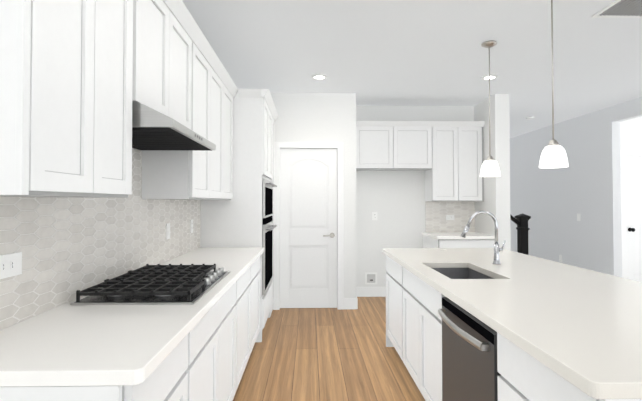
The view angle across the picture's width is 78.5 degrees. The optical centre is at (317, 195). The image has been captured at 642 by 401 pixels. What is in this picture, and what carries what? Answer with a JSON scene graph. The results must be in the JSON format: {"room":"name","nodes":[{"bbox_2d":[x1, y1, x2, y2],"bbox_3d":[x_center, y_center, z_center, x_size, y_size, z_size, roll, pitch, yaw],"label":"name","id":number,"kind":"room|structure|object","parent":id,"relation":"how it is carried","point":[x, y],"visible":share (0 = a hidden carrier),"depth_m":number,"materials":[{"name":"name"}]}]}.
{"room":"kitchen","nodes":[
{"label":"kitchen","id":0,"kind":"room"},
{"bbox_2d":[233,297,424,400],"bbox_3d":[2.711,1.431,2.855,8.000,0.060,11.750,0,-1,-1],"label":"floor","id":1,"kind":"structure","parent":0,"point":[316,354],"depth_m":3.35,"materials":[{"name":"brown wood"}]},
{"bbox_2d":[0,321,199,400],"bbox_3d":[-0.793,0.937,1.304,0.583,0.874,0.595,0,-1,-1],"label":"base cabinet","id":2,"kind":"object","parent":1,"relation":"on","point":[177,378],"depth_m":1.22,"materials":[{"name":"paint"}]},
{"bbox_2d":[200,278,239,400],"bbox_3d":[-0.808,0.950,2.039,0.583,0.874,1.144,0,-1,-1],"label":"base cabinet","id":3,"kind":"object","parent":1,"relation":"on","point":[207,358],"depth_m":2.17,"materials":[{"name":"paint"}]},
{"bbox_2d":[200,89,277,341],"bbox_3d":[-0.815,0.207,4.347,0.666,2.440,1.179,0,-1,-1],"label":"tall cabinet","id":4,"kind":"object","parent":1,"relation":"on","point":[236,221],"visible":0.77,"depth_m":3.81,"materials":[{"name":"paint"}]},
{"bbox_2d":[262,178,276,294],"bbox_3d":[-0.793,0.412,4.219,0.650,1.145,0.796,0,-1,-1],"label":"wall oven","id":5,"kind":"object","parent":4,"relation":"in","point":[268,226],"visible":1,"depth_m":4.04,"materials":[{"name":"silver metal"}]},
{"bbox_2d":[240,261,255,379],"bbox_3d":[-0.825,0.964,2.854,0.583,0.874,0.754,0,-1,-1],"label":"base cabinet","id":6,"kind":"object","parent":1,"relation":"on","point":[248,279],"depth_m":3.03,"materials":[{"name":"paint"}]},
{"bbox_2d":[252,256,259,348],"bbox_3d":[-0.838,0.974,3.441,0.583,0.874,0.689,0,-1,-1],"label":"base cabinet","id":7,"kind":"object","parent":1,"relation":"on","point":[254,334],"depth_m":3.65,"materials":[{"name":"paint"}]},
{"bbox_2d":[0,247,263,386],"bbox_3d":[-0.798,0.498,2.403,0.620,0.040,2.782,0,-1,-1],"label":"countertop","id":8,"kind":"structure","parent":7,"relation":"on","point":[67,344],"depth_m":1.28,"materials":[{"name":"stone"}]},
{"bbox_2d":[70,264,229,304],"bbox_3d":[-0.796,0.442,2.049,0.523,0.057,0.762,0,-1,-1],"label":"gas cooktop","id":9,"kind":"object","parent":8,"relation":"in","point":[147,284],"visible":1,"depth_m":1.84,"materials":[{"name":"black metal"}]},
{"bbox_2d":[386,255,397,352],"bbox_3d":[1.176,0.972,3.340,1.060,0.874,0.733,0,-1,-1],"label":"base cabinet","id":10,"kind":"object","parent":1,"relation":"on","point":[391,266],"depth_m":3.45,"materials":[{"name":"paint"}]},
{"bbox_2d":[382,248,641,398],"bbox_3d":[1.196,0.497,2.338,1.122,0.040,2.761,0,-1,-1],"label":"countertop","id":11,"kind":"structure","parent":10,"relation":"on","point":[579,328],"depth_m":1.63,"materials":[{"name":"stone"}]},
{"bbox_2d":[432,268,493,278],"bbox_3d":[0.923,0.638,2.536,0.412,0.233,0.682,0,-1,-1],"label":"undermount sink","id":12,"kind":"object","parent":11,"relation":"in","point":[459,273],"visible":0.06,"depth_m":2.85,"materials":[{"name":"metal"}]},
{"bbox_2d":[441,210,505,264],"bbox_3d":[1.154,0.303,3.174,0.318,0.376,0.869,0,-1,-1],"label":"kitchen faucet","id":13,"kind":"object","parent":11,"relation":"on","point":[497,250],"visible":0.98,"depth_m":2.76,"materials":[{"name":"silver metal"}]},
{"bbox_2d":[398,264,433,400],"bbox_3d":[1.191,0.960,2.616,1.060,0.874,0.981,0,-1,-1],"label":"base cabinet","id":14,"kind":"object","parent":1,"relation":"on","point":[413,324],"depth_m":2.61,"materials":[{"name":"paint"}]},
{"bbox_2d":[423,236,494,247],"bbox_3d":[1.891,1.007,5.330,0.750,0.874,0.638,0,-1,-1],"label":"base cabinet","id":15,"kind":"object","parent":1,"relation":"on","point":[428,242],"depth_m":5.02,"materials":[{"name":"paint"}]},
{"bbox_2d":[422,232,494,238],"bbox_3d":[1.885,0.549,5.330,0.762,0.040,0.653,0,-1,-1],"label":"countertop","id":16,"kind":"structure","parent":15,"relation":"on","point":[451,235],"depth_m":5.13,"materials":[{"name":"stone"}]},
{"bbox_2d":[434,289,641,400],"bbox_3d":[1.213,0.942,1.574,1.060,0.874,1.237,0,-1,-1],"label":"base cabinet","id":17,"kind":"object","parent":1,"relation":"on","point":[522,378],"depth_m":1.35,"materials":[{"name":"paint"}]},
{"bbox_2d":[438,297,500,400],"bbox_3d":[0.937,0.963,1.815,0.641,0.839,0.600,0,-1,-1],"label":"dishwasher","id":18,"kind":"object","parent":17,"relation":"in","point":[469,358],"visible":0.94,"depth_m":1.77,"materials":[{"name":"silver metal"}]},
{"bbox_3d":[2.469,0.860,6.281,1.465,1.200,0.980,0,-1,-1],"label":"staircase","id":19,"kind":"structure","parent":1,"relation":"on","visible":0},
{"bbox_2d":[510,214,519,225],"bbox_3d":[2.402,0.208,5.910,1.250,1.690,0.064,0,-1,-1],"label":"handrail","id":20,"kind":"object","parent":19,"relation":"on","point":[515,220],"visible":0.04,"depth_m":5.89,"materials":[{"name":"black paint"}]},
{"bbox_2d":[515,213,530,254],"bbox_3d":[3.084,0.764,5.915,0.162,0.979,0.162,0,-1,-1],"label":"stair newel post","id":21,"kind":"object","parent":19,"relation":"on","point":[522,235],"visible":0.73,"depth_m":5.86,"materials":[{"name":"black paint"}]},
{"bbox_2d":[236,92,510,297],"bbox_3d":[0.641,0.075,5.376,3.625,2.740,0.770,0,-1,-1],"label":"wall","id":22,"kind":"structure","parent":0,"point":[395,200],"depth_m":5.26,"materials":[{"name":"white paint"}]},
{"bbox_2d":[280,148,336,307],"bbox_3d":[-0.116,0.415,4.976,0.727,2.021,0.096,0,-1,-1],"label":"pantry door","id":23,"kind":"structure","parent":22,"relation":"in","point":[308,228],"depth_m":4.99,"materials":[{"name":"paint"}]},
{"bbox_2d":[273,142,343,309],"bbox_3d":[-0.117,0.382,5.020,0.883,2.112,0.138,0,-1,-1],"label":"door frame","id":24,"kind":"structure","parent":22,"relation":"attached to","point":[339,146],"depth_m":4.96,"materials":[{"name":"paint"}]},
{"bbox_2d":[351,293,357,308],"bbox_3d":[0.488,1.373,5.266,0.020,0.140,0.630,0,-1,-1],"label":"baseboard","id":25,"kind":"structure","parent":22,"relation":"attached to","point":[354,300],"depth_m":4.95,"materials":[{"name":"paint"}]},
{"bbox_2d":[356,287,385,296],"bbox_3d":[0.993,1.379,5.619,1.039,0.140,0.014,0,-1,-1],"label":"baseboard","id":26,"kind":"structure","parent":22,"relation":"attached to","point":[361,291],"depth_m":5.61,"materials":[{"name":"paint"}]},
{"bbox_2d":[365,272,376,283],"bbox_3d":[0.763,1.189,5.607,0.170,0.170,0.034,0,-1,-1],"label":"outlet box","id":27,"kind":"object","parent":22,"relation":"attached to","point":[370,277],"visible":1,"depth_m":5.62,"materials":[{"name":"white plastic"}]},
{"bbox_2d":[372,212,376,219],"bbox_3d":[0.818,0.301,5.636,0.075,0.118,0.008,0,-1,-1],"label":"outlet","id":28,"kind":"object","parent":22,"relation":"attached to","point":[374,215],"visible":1,"depth_m":5.63,"materials":[{"name":"white plastic"}]},
{"bbox_2d":[356,125,399,170],"bbox_3d":[0.787,-0.654,5.493,0.587,0.600,0.323,0,-1,-1],"label":"upper cabinet","id":29,"kind":"object","parent":22,"relation":"attached to","point":[377,146],"depth_m":5.34,"materials":[{"name":"paint"}]},
{"bbox_2d":[396,125,431,170],"bbox_3d":[1.258,-0.654,5.502,0.587,0.600,0.323,0,-1,-1],"label":"upper cabinet","id":30,"kind":"object","parent":22,"relation":"attached to","point":[415,140],"depth_m":5.35,"materials":[{"name":"paint"}]},
{"bbox_2d":[424,125,463,200],"bbox_3d":[1.729,-0.434,5.508,0.473,1.040,0.323,0,-1,-1],"label":"upper cabinet","id":31,"kind":"object","parent":22,"relation":"attached to","point":[446,157],"depth_m":5.36,"materials":[{"name":"paint"}]},
{"bbox_2d":[425,201,474,231],"bbox_3d":[1.905,0.312,5.659,0.714,0.444,0.008,0,-1,-1],"label":"tile backsplash","id":32,"kind":"structure","parent":22,"relation":"attached to","point":[437,212],"depth_m":5.65,"materials":[{"name":"grey tile"}]},
{"bbox_2d":[446,215,453,219],"bbox_3d":[1.903,0.319,5.650,0.118,0.075,0.008,0,-1,-1],"label":"outlet","id":33,"kind":"object","parent":32,"relation":"attached to","point":[449,217],"visible":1,"depth_m":5.65,"materials":[{"name":"white plastic"}]},
{"bbox_2d":[464,125,483,200],"bbox_3d":[2.056,-0.434,5.515,0.414,1.040,0.323,0,-1,-1],"label":"upper cabinet","id":34,"kind":"object","parent":22,"relation":"attached to","point":[473,134],"depth_m":5.36,"materials":[{"name":"paint"}]},
{"bbox_2d":[182,0,641,137],"bbox_3d":[2.711,-1.369,2.903,8.000,0.060,11.750,0,-1,-1],"label":"ceiling","id":35,"kind":"structure","parent":0,"point":[401,52],"depth_m":3.63,"materials":[{"name":"paint"}]},
{"bbox_2d":[311,74,326,79],"bbox_3d":[0.016,-1.307,4.361,0.176,0.012,0.176,0,-1,-1],"label":"recessed light","id":36,"kind":"object","parent":35,"relation":"in","point":[319,77],"visible":0.98,"depth_m":4.35,"materials":[{"name":"white plastic"}]},
{"bbox_2d":[481,75,497,79],"bbox_3d":[1.910,-1.306,4.371,0.176,0.012,0.176,0,-1,-1],"label":"recessed light","id":37,"kind":"object","parent":35,"relation":"in","point":[486,77],"visible":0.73,"depth_m":4.37,"materials":[{"name":"white plastic"}]},
{"bbox_2d":[480,41,499,176],"bbox_3d":[1.500,-0.747,3.432,0.164,1.164,0.164,0,-1,-1],"label":"pendant light","id":38,"kind":"object","parent":35,"relation":"hanging from","point":[490,167],"visible":1,"depth_m":3.40,"materials":[{"name":"white glass"}]},
{"bbox_2d":[539,0,568,167],"bbox_3d":[1.518,-0.762,2.543,0.164,1.164,0.164,0,-1,-1],"label":"pendant light","id":39,"kind":"object","parent":35,"relation":"hanging from","point":[553,155],"visible":1,"depth_m":2.51,"materials":[{"name":"white glass"}]},
{"bbox_2d":[591,0,641,17],"bbox_3d":[2.364,-1.338,2.635,0.625,0.009,0.630,0,-1,-1],"label":"ceiling vent","id":40,"kind":"object","parent":35,"relation":"in","point":[624,9],"visible":1,"depth_m":2.84,"materials":[{"name":"white plastic"}]},
{"bbox_2d":[510,97,641,276],"bbox_3d":[4.318,0.076,5.438,0.120,2.740,6.400,0,-1,-1],"label":"wall","id":41,"kind":"structure","parent":0,"point":[554,202],"depth_m":6.44,"materials":[{"name":"grey paint"}]},
{"bbox_2d":[620,116,641,149],"bbox_3d":[5.505,0.087,6.073,2.280,2.740,0.120,0,-1,-1],"label":"wall","id":42,"kind":"structure","parent":0,"point":[630,134],"depth_m":6.01,"materials":[{"name":"white paint"}]},
{"bbox_2d":[620,150,641,278],"bbox_3d":[5.077,0.383,5.990,0.930,2.145,0.018,0,-1,-1],"label":"door frame","id":43,"kind":"structure","parent":42,"relation":"attached to","point":[624,153],"depth_m":5.97,"materials":[{"name":"paint"}]},
{"bbox_2d":[626,156,641,281],"bbox_3d":[5.076,0.423,5.995,0.748,2.041,0.115,0,-1,-1],"label":"hall door","id":44,"kind":"structure","parent":42,"relation":"in","point":[634,200],"depth_m":6.02,"materials":[{"name":"paint"}]},
{"bbox_3d":[-1.178,0.030,2.797,0.120,2.740,11.750,0,-1,-1],"label":"wall","id":45,"kind":"structure","parent":0,"visible":0},
{"bbox_2d":[0,0,111,197],"bbox_3d":[-0.919,-0.533,1.213,0.310,1.070,0.388,0,-1,-1],"label":"upper cabinet","id":46,"kind":"object","parent":45,"relation":"attached to","point":[78,78],"depth_m":1.16,"materials":[{"name":"paint"}]},
{"bbox_2d":[0,148,200,329],"bbox_3d":[-1.105,0.048,2.406,0.008,0.860,2.776,0,-1,-1],"label":"tile backsplash","id":47,"kind":"structure","parent":45,"relation":"attached to","point":[68,248],"depth_m":1.80,"materials":[{"name":"grey tile"}]},
{"bbox_2d":[0,252,21,278],"bbox_3d":[-1.075,0.245,1.365,0.008,0.080,0.125,0,-1,-1],"label":"outlet","id":48,"kind":"object","parent":47,"relation":"attached to","point":[11,265],"visible":1,"depth_m":1.37,"materials":[{"name":"white plastic"}]},
{"bbox_2d":[166,223,169,239],"bbox_3d":[-1.106,0.267,2.910,0.010,0.118,0.075,0,-1,-1],"label":"outlet","id":49,"kind":"object","parent":47,"relation":"attached to","point":[167,230],"visible":1,"depth_m":2.89,"materials":[{"name":"white plastic"}]},
{"bbox_2d":[190,219,192,232],"bbox_3d":[-1.119,0.276,3.490,0.008,0.118,0.075,0,-1,-1],"label":"outlet","id":50,"kind":"object","parent":47,"relation":"attached to","point":[191,226],"visible":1,"depth_m":3.48,"materials":[{"name":"white plastic"}]},
{"bbox_2d":[108,0,147,198],"bbox_3d":[-0.926,-0.528,1.509,0.310,1.070,0.433,0,-1,-1],"label":"upper cabinet","id":51,"kind":"object","parent":45,"relation":"attached to","point":[128,38],"depth_m":1.59,"materials":[{"name":"paint"}]},
{"bbox_2d":[148,0,175,119],"bbox_3d":[-0.934,-0.726,1.893,0.310,0.660,0.461,0,-1,-1],"label":"upper cabinet","id":52,"kind":"object","parent":45,"relation":"attached to","point":[161,13],"depth_m":2.00,"materials":[{"name":"paint"}]},
{"bbox_2d":[144,32,215,199],"bbox_3d":[-0.950,-0.507,2.688,0.310,1.070,0.577,0,-1,-1],"label":"upper cabinet","id":53,"kind":"object","parent":45,"relation":"attached to","point":[168,174],"depth_m":2.61,"materials":[{"name":"paint"}]},
{"bbox_2d":[132,102,215,150],"bbox_3d":[-0.857,-0.336,2.061,0.468,0.110,0.766,0,-1,-1],"label":"range hood","id":54,"kind":"object","parent":53,"relation":"attached to","point":[152,129],"visible":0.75,"depth_m":1.87,"materials":[{"name":"silver metal"}]},
{"bbox_2d":[176,0,195,132],"bbox_3d":[-0.941,-0.720,2.240,0.310,0.660,0.461,0,-1,-1],"label":"upper cabinet","id":55,"kind":"object","parent":45,"relation":"attached to","point":[185,30],"depth_m":2.36,"materials":[{"name":"paint"}]},
{"bbox_2d":[216,64,227,199],"bbox_3d":[-0.960,-0.499,3.141,0.310,1.070,0.561,0,-1,-1],"label":"upper cabinet","id":56,"kind":"object","parent":45,"relation":"attached to","point":[221,80],"depth_m":3.31,"materials":[{"name":"paint"}]},
{"bbox_2d":[228,80,235,199],"bbox_3d":[-0.969,-0.492,3.557,0.310,1.070,0.503,0,-1,-1],"label":"upper cabinet","id":57,"kind":"object","parent":45,"relation":"attached to","point":[231,91],"depth_m":3.72,"materials":[{"name":"paint"}]}
]}

